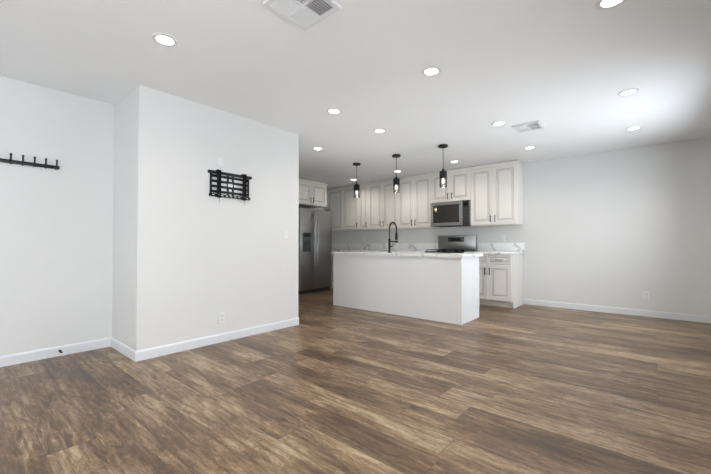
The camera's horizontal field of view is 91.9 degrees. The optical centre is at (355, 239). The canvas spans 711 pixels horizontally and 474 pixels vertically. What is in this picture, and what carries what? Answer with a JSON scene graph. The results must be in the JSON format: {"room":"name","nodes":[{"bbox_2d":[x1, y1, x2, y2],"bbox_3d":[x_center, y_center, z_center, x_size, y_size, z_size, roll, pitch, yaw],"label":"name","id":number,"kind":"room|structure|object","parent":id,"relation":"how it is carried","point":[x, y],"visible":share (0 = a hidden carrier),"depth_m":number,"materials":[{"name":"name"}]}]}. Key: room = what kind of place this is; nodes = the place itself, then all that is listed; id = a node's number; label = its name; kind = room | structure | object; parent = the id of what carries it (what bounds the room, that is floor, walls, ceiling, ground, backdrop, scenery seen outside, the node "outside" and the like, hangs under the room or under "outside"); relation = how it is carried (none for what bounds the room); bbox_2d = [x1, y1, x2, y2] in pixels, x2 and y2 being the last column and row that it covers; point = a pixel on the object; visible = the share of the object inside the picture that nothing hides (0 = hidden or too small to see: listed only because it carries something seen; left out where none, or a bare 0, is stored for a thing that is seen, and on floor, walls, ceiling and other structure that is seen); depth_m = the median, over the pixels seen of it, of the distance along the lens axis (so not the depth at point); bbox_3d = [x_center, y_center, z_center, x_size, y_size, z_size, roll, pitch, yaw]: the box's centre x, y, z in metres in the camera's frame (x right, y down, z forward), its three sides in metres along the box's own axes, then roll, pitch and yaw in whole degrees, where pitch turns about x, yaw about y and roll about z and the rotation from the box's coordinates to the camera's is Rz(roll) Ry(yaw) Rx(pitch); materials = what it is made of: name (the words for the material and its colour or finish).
{"room":"kitchen","nodes":[
{"label":"kitchen","id":0,"kind":"room"},
{"bbox_2d":[0,76,113,355],"bbox_3d":[-4.003,-0.179,1.861,0.120,2.480,4.510,-1,-1,40],"label":"wall","id":1,"kind":"structure","parent":0,"point":[56,251],"depth_m":3.19,"materials":[{"name":"paint"}]},
{"bbox_2d":[0,153,59,169],"bbox_3d":[-2.886,-0.691,3.033,0.075,0.094,0.430,-1,-1,40],"label":"hook rail","id":2,"kind":"object","parent":1,"relation":"attached to","point":[23,163],"visible":1,"depth_m":3.04,"materials":[{"name":"black metal"}]},
{"bbox_2d":[0,338,107,366],"bbox_3d":[-3.943,1.015,1.810,0.013,0.092,4.480,-1,-1,40],"label":"baseboard","id":3,"kind":"structure","parent":1,"relation":"attached to","point":[23,357],"depth_m":3.16,"materials":[{"name":"white wood"}]},
{"bbox_2d":[112,84,298,350],"bbox_3d":[-1.666,-0.144,4.055,0.840,2.480,1.860,-1,-1,40],"label":"wall","id":4,"kind":"structure","parent":0,"point":[192,258],"depth_m":3.49,"materials":[{"name":"paint"}]},
{"bbox_2d":[108,337,131,359],"bbox_3d":[-2.227,1.038,3.283,0.660,0.092,0.013,-1,-1,40],"label":"baseboard","id":5,"kind":"structure","parent":4,"relation":"attached to","point":[112,342],"depth_m":3.30,"materials":[{"name":"white wood"}]},
{"bbox_2d":[132,317,298,361],"bbox_3d":[-1.342,1.045,3.760,0.013,0.092,1.886,-1,-1,40],"label":"baseboard","id":6,"kind":"structure","parent":4,"relation":"attached to","point":[149,353],"depth_m":3.54,"materials":[{"name":"white wood"}]},
{"bbox_2d":[217,156,222,166],"bbox_3d":[-1.447,-0.835,3.669,0.007,0.100,0.070,-1,-1,40],"label":"outlet","id":7,"kind":"object","parent":4,"relation":"attached to","point":[219,161],"visible":1,"depth_m":3.67,"materials":[{"name":"white plastic"}]},
{"bbox_2d":[218,312,224,323],"bbox_3d":[-1.427,0.832,3.665,0.008,0.115,0.072,-1,-1,40],"label":"outlet","id":8,"kind":"object","parent":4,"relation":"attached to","point":[221,317],"visible":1,"depth_m":3.66,"materials":[{"name":"white plastic"}]},
{"bbox_2d":[208,169,251,201],"bbox_3d":[-1.349,-0.565,3.739,0.060,0.342,0.510,-1,-1,40],"label":"wall rack","id":9,"kind":"object","parent":4,"relation":"attached to","point":[244,194],"visible":1,"depth_m":3.74,"materials":[{"name":"black metal"}]},
{"bbox_2d":[283,230,287,239],"bbox_3d":[-0.879,-0.060,4.323,0.010,0.115,0.072,-1,-1,40],"label":"light switch","id":10,"kind":"object","parent":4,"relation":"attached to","point":[285,234],"visible":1,"depth_m":4.32,"materials":[{"name":"white plastic"}]},
{"bbox_2d":[0,288,710,473],"bbox_3d":[-1.141,1.109,2.985,7.360,0.060,10.200,-1,-1,40],"label":"floor","id":11,"kind":"structure","parent":0,"point":[325,386],"depth_m":2.28,"materials":[{"name":"brown wood"}]},
{"bbox_2d":[298,207,330,293],"bbox_3d":[-1.133,0.235,7.776,0.866,1.840,0.942,-1,-1,40],"label":"refrigerator","id":12,"kind":"object","parent":11,"relation":"on","point":[314,264],"visible":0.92,"depth_m":7.48,"materials":[{"name":"silver metal"}]},
{"bbox_2d":[330,251,349,287],"bbox_3d":[-0.280,0.728,8.381,0.948,0.874,0.620,-1,-1,40],"label":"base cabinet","id":13,"kind":"object","parent":11,"relation":"on","point":[331,251],"depth_m":8.21,"materials":[{"name":"white"}]},
{"bbox_2d":[391,251,424,251],"bbox_3d":[0.339,0.262,7.835,3.101,0.041,0.628,-1,-1,40],"label":"countertop","id":14,"kind":"structure","parent":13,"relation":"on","point":[391,251],"depth_m":6.83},
{"bbox_2d":[333,254,478,324],"bbox_3d":[0.712,0.680,5.451,2.298,0.875,0.685,-1,-1,40],"label":"kitchen island","id":15,"kind":"object","parent":11,"relation":"on","point":[441,287],"depth_m":4.94,"materials":[{"name":"white"}]},
{"bbox_2d":[331,250,482,257],"bbox_3d":[0.703,0.224,5.448,2.360,0.040,0.720,-1,-1,40],"label":"island countertop","id":16,"kind":"structure","parent":15,"relation":"on","point":[393,254],"depth_m":4.89,"materials":[{"name":"white stone"}]},
{"bbox_2d":[425,235,476,252],"bbox_3d":[1.811,0.523,6.562,0.778,1.225,0.676,-1,-1,40],"label":"range","id":17,"kind":"object","parent":11,"relation":"on","point":[457,244],"visible":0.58,"depth_m":6.68,"materials":[{"name":"silver metal"}]},
{"bbox_2d":[479,255,523,308],"bbox_3d":[2.445,0.691,6.066,0.815,0.874,0.620,-1,-1,40],"label":"base cabinet","id":18,"kind":"object","parent":11,"relation":"on","point":[501,274],"depth_m":5.76,"materials":[{"name":"white wood"}]},
{"bbox_2d":[464,251,524,254],"bbox_3d":[2.439,0.234,6.051,0.837,0.041,0.628,-1,-1,40],"label":"countertop","id":19,"kind":"structure","parent":18,"relation":"on","point":[484,252],"depth_m":5.81,"materials":[{"name":"white stone"}]},
{"bbox_2d":[0,0,710,188],"bbox_3d":[-1.141,-1.451,3.026,7.360,0.100,10.200,-1,-1,40],"label":"ceiling","id":20,"kind":"structure","parent":0,"point":[564,72],"depth_m":2.83,"materials":[{"name":"paint"}]},
{"bbox_2d":[152,33,177,46],"bbox_3d":[-1.341,-1.405,2.420,0.164,0.009,0.164,-1,-1,40],"label":"recessed light","id":21,"kind":"object","parent":20,"relation":"in","point":[164,39],"visible":1,"depth_m":2.41,"materials":[{"name":"white plastic"}]},
{"bbox_2d":[263,0,340,30],"bbox_3d":[-0.318,-1.406,2.063,0.330,0.018,0.330,-1,-1,40],"label":"ceiling vent","id":22,"kind":"object","parent":20,"relation":"in","point":[304,15],"visible":1,"depth_m":2.10,"materials":[{"name":"grey metal"}]},
{"bbox_2d":[312,147,322,149],"bbox_3d":[-0.561,-1.362,5.143,0.164,0.009,0.164,-1,-1,40],"label":"recessed light","id":23,"kind":"object","parent":20,"relation":"in","point":[317,148],"visible":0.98,"depth_m":5.13,"materials":[{"name":"white plastic"}]},
{"bbox_2d":[326,108,341,113],"bbox_3d":[-0.232,-1.385,3.708,0.164,0.009,0.164,-1,-1,40],"label":"recessed light","id":24,"kind":"object","parent":20,"relation":"in","point":[334,111],"visible":0.98,"depth_m":3.70,"materials":[{"name":"white plastic"}]},
{"bbox_2d":[353,163,360,197],"bbox_3d":[0.022,-1.048,6.086,0.136,0.607,0.136,-1,-1,40],"label":"pendant light","id":25,"kind":"object","parent":20,"relation":"hanging from","point":[356,187],"visible":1,"depth_m":6.05,"materials":[{"name":"black metal"}]},
{"bbox_2d":[373,128,385,132],"bbox_3d":[0.305,-1.375,4.341,0.164,0.009,0.164,-1,-1,40],"label":"recessed light","id":26,"kind":"object","parent":20,"relation":"in","point":[380,130],"visible":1,"depth_m":4.33,"materials":[{"name":"white plastic"}]},
{"bbox_2d":[392,154,400,192],"bbox_3d":[0.656,-1.056,5.521,0.136,0.607,0.136,-1,-1,40],"label":"pendant light","id":27,"kind":"object","parent":20,"relation":"hanging from","point":[396,182],"visible":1,"depth_m":5.50,"materials":[{"name":"black metal"}]},
{"bbox_2d":[422,66,441,76],"bbox_3d":[0.632,-1.398,2.856,0.164,0.009,0.164,-1,-1,40],"label":"recessed light","id":28,"kind":"object","parent":20,"relation":"in","point":[429,71],"visible":1,"depth_m":2.85,"materials":[{"name":"white plastic"}]},
{"bbox_2d":[438,144,447,187],"bbox_3d":[1.268,-1.065,4.975,0.136,0.607,0.136,-1,-1,40],"label":"pendant light","id":29,"kind":"object","parent":20,"relation":"hanging from","point":[443,175],"visible":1,"depth_m":4.94,"materials":[{"name":"black metal"}]},
{"bbox_2d":[491,121,505,125],"bbox_3d":[1.703,-1.379,4.085,0.164,0.009,0.164,-1,-1,40],"label":"recessed light","id":30,"kind":"object","parent":20,"relation":"in","point":[499,123],"visible":1,"depth_m":4.08,"materials":[{"name":"white plastic"}]},
{"bbox_2d":[512,120,544,132],"bbox_3d":[2.106,-1.373,4.189,0.300,0.018,0.300,-1,-1,40],"label":"ceiling vent","id":31,"kind":"object","parent":20,"relation":"in","point":[529,126],"visible":1,"depth_m":4.17,"materials":[{"name":"grey metal"}]},
{"bbox_2d":[595,0,625,9],"bbox_3d":[1.515,-1.411,2.027,0.164,0.009,0.164,-1,-1,40],"label":"recessed light","id":32,"kind":"object","parent":20,"relation":"in","point":[604,4],"visible":1,"depth_m":2.06,"materials":[{"name":"white plastic"}]},
{"bbox_2d":[618,88,638,95],"bbox_3d":[2.579,-1.392,3.248,0.164,0.009,0.164,-1,-1,40],"label":"recessed light","id":33,"kind":"object","parent":20,"relation":"in","point":[628,92],"visible":1,"depth_m":3.24,"materials":[{"name":"white plastic"}]},
{"bbox_2d":[626,126,641,130],"bbox_3d":[3.442,-1.376,4.248,0.164,0.009,0.164,-1,-1,40],"label":"recessed light","id":34,"kind":"object","parent":20,"relation":"in","point":[633,128],"visible":1,"depth_m":4.25,"materials":[{"name":"white plastic"}]},
{"bbox_2d":[332,136,710,315],"bbox_3d":[2.123,-0.100,6.845,7.360,2.480,0.120,-1,-1,40],"label":"wall","id":35,"kind":"structure","parent":0,"point":[624,228],"depth_m":5.21,"materials":[{"name":"paint"}]},
{"bbox_2d":[299,180,326,207],"bbox_3d":[-1.236,-1.035,7.884,0.664,0.525,0.990,-1,-1,40],"label":"upper cabinet","id":36,"kind":"object","parent":35,"relation":"attached to","point":[312,194],"depth_m":7.73,"materials":[{"name":"white wood"}]},
{"bbox_2d":[323,188,342,230],"bbox_3d":[-0.469,-0.754,8.751,0.704,1.060,0.340,-1,-1,40],"label":"upper cabinet","id":37,"kind":"object","parent":35,"relation":"attached to","point":[334,195],"depth_m":8.55,"materials":[{"name":"white wood"}]},
{"bbox_2d":[343,185,358,230],"bbox_3d":[-0.010,-0.760,8.361,0.500,1.060,0.340,-1,-1,40],"label":"upper cabinet","id":38,"kind":"object","parent":35,"relation":"attached to","point":[350,204],"depth_m":8.23,"materials":[{"name":"white wood"}]},
{"bbox_2d":[359,184,366,229],"bbox_3d":[0.291,-0.764,8.105,0.290,1.060,0.340,-1,-1,40],"label":"upper cabinet","id":39,"kind":"object","parent":35,"relation":"attached to","point":[363,187],"depth_m":7.98,"materials":[{"name":"white wood"}]},
{"bbox_2d":[367,180,398,229],"bbox_3d":[0.710,-0.770,7.749,0.810,1.060,0.340,-1,-1,40],"label":"upper cabinet","id":40,"kind":"object","parent":35,"relation":"attached to","point":[382,204],"depth_m":7.63,"materials":[{"name":"white wood"}]},
{"bbox_2d":[399,173,438,227],"bbox_3d":[1.321,-0.778,7.229,0.795,1.060,0.340,-1,-1,40],"label":"upper cabinet","id":41,"kind":"object","parent":35,"relation":"attached to","point":[415,191],"depth_m":7.08,"materials":[{"name":"white wood"}]},
{"bbox_2d":[431,168,470,202],"bbox_3d":[1.925,-1.024,6.720,0.790,0.584,0.340,-1,-1,40],"label":"upper cabinet","id":42,"kind":"object","parent":35,"relation":"attached to","point":[458,188],"depth_m":6.55,"materials":[{"name":"white wood"}]},
{"bbox_2d":[431,200,470,226],"bbox_3d":[1.888,-0.495,6.668,0.778,0.463,0.448,-1,-1,40],"label":"microwave","id":43,"kind":"object","parent":42,"relation":"attached to","point":[451,214],"visible":0.98,"depth_m":6.51,"materials":[{"name":"silver metal"}]},
{"bbox_2d":[471,160,522,225],"bbox_3d":[2.536,-0.795,6.196,0.815,1.060,0.340,-1,-1,40],"label":"upper cabinet","id":44,"kind":"object","parent":35,"relation":"attached to","point":[493,193],"depth_m":6.02,"materials":[{"name":"white wood"}]},
{"bbox_2d":[524,299,710,322],"bbox_3d":[3.868,1.069,5.255,2.385,0.092,0.013,-1,-1,40],"label":"baseboard","id":45,"kind":"structure","parent":35,"relation":"attached to","point":[647,313],"depth_m":5.13,"materials":[{"name":"white wood"}]},
{"bbox_2d":[643,292,648,299],"bbox_3d":[4.207,0.811,4.974,0.072,0.115,0.008,-1,-1,40],"label":"outlet","id":46,"kind":"object","parent":35,"relation":"attached to","point":[645,295],"visible":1,"depth_m":4.97,"materials":[{"name":"white plastic"}]}
]}

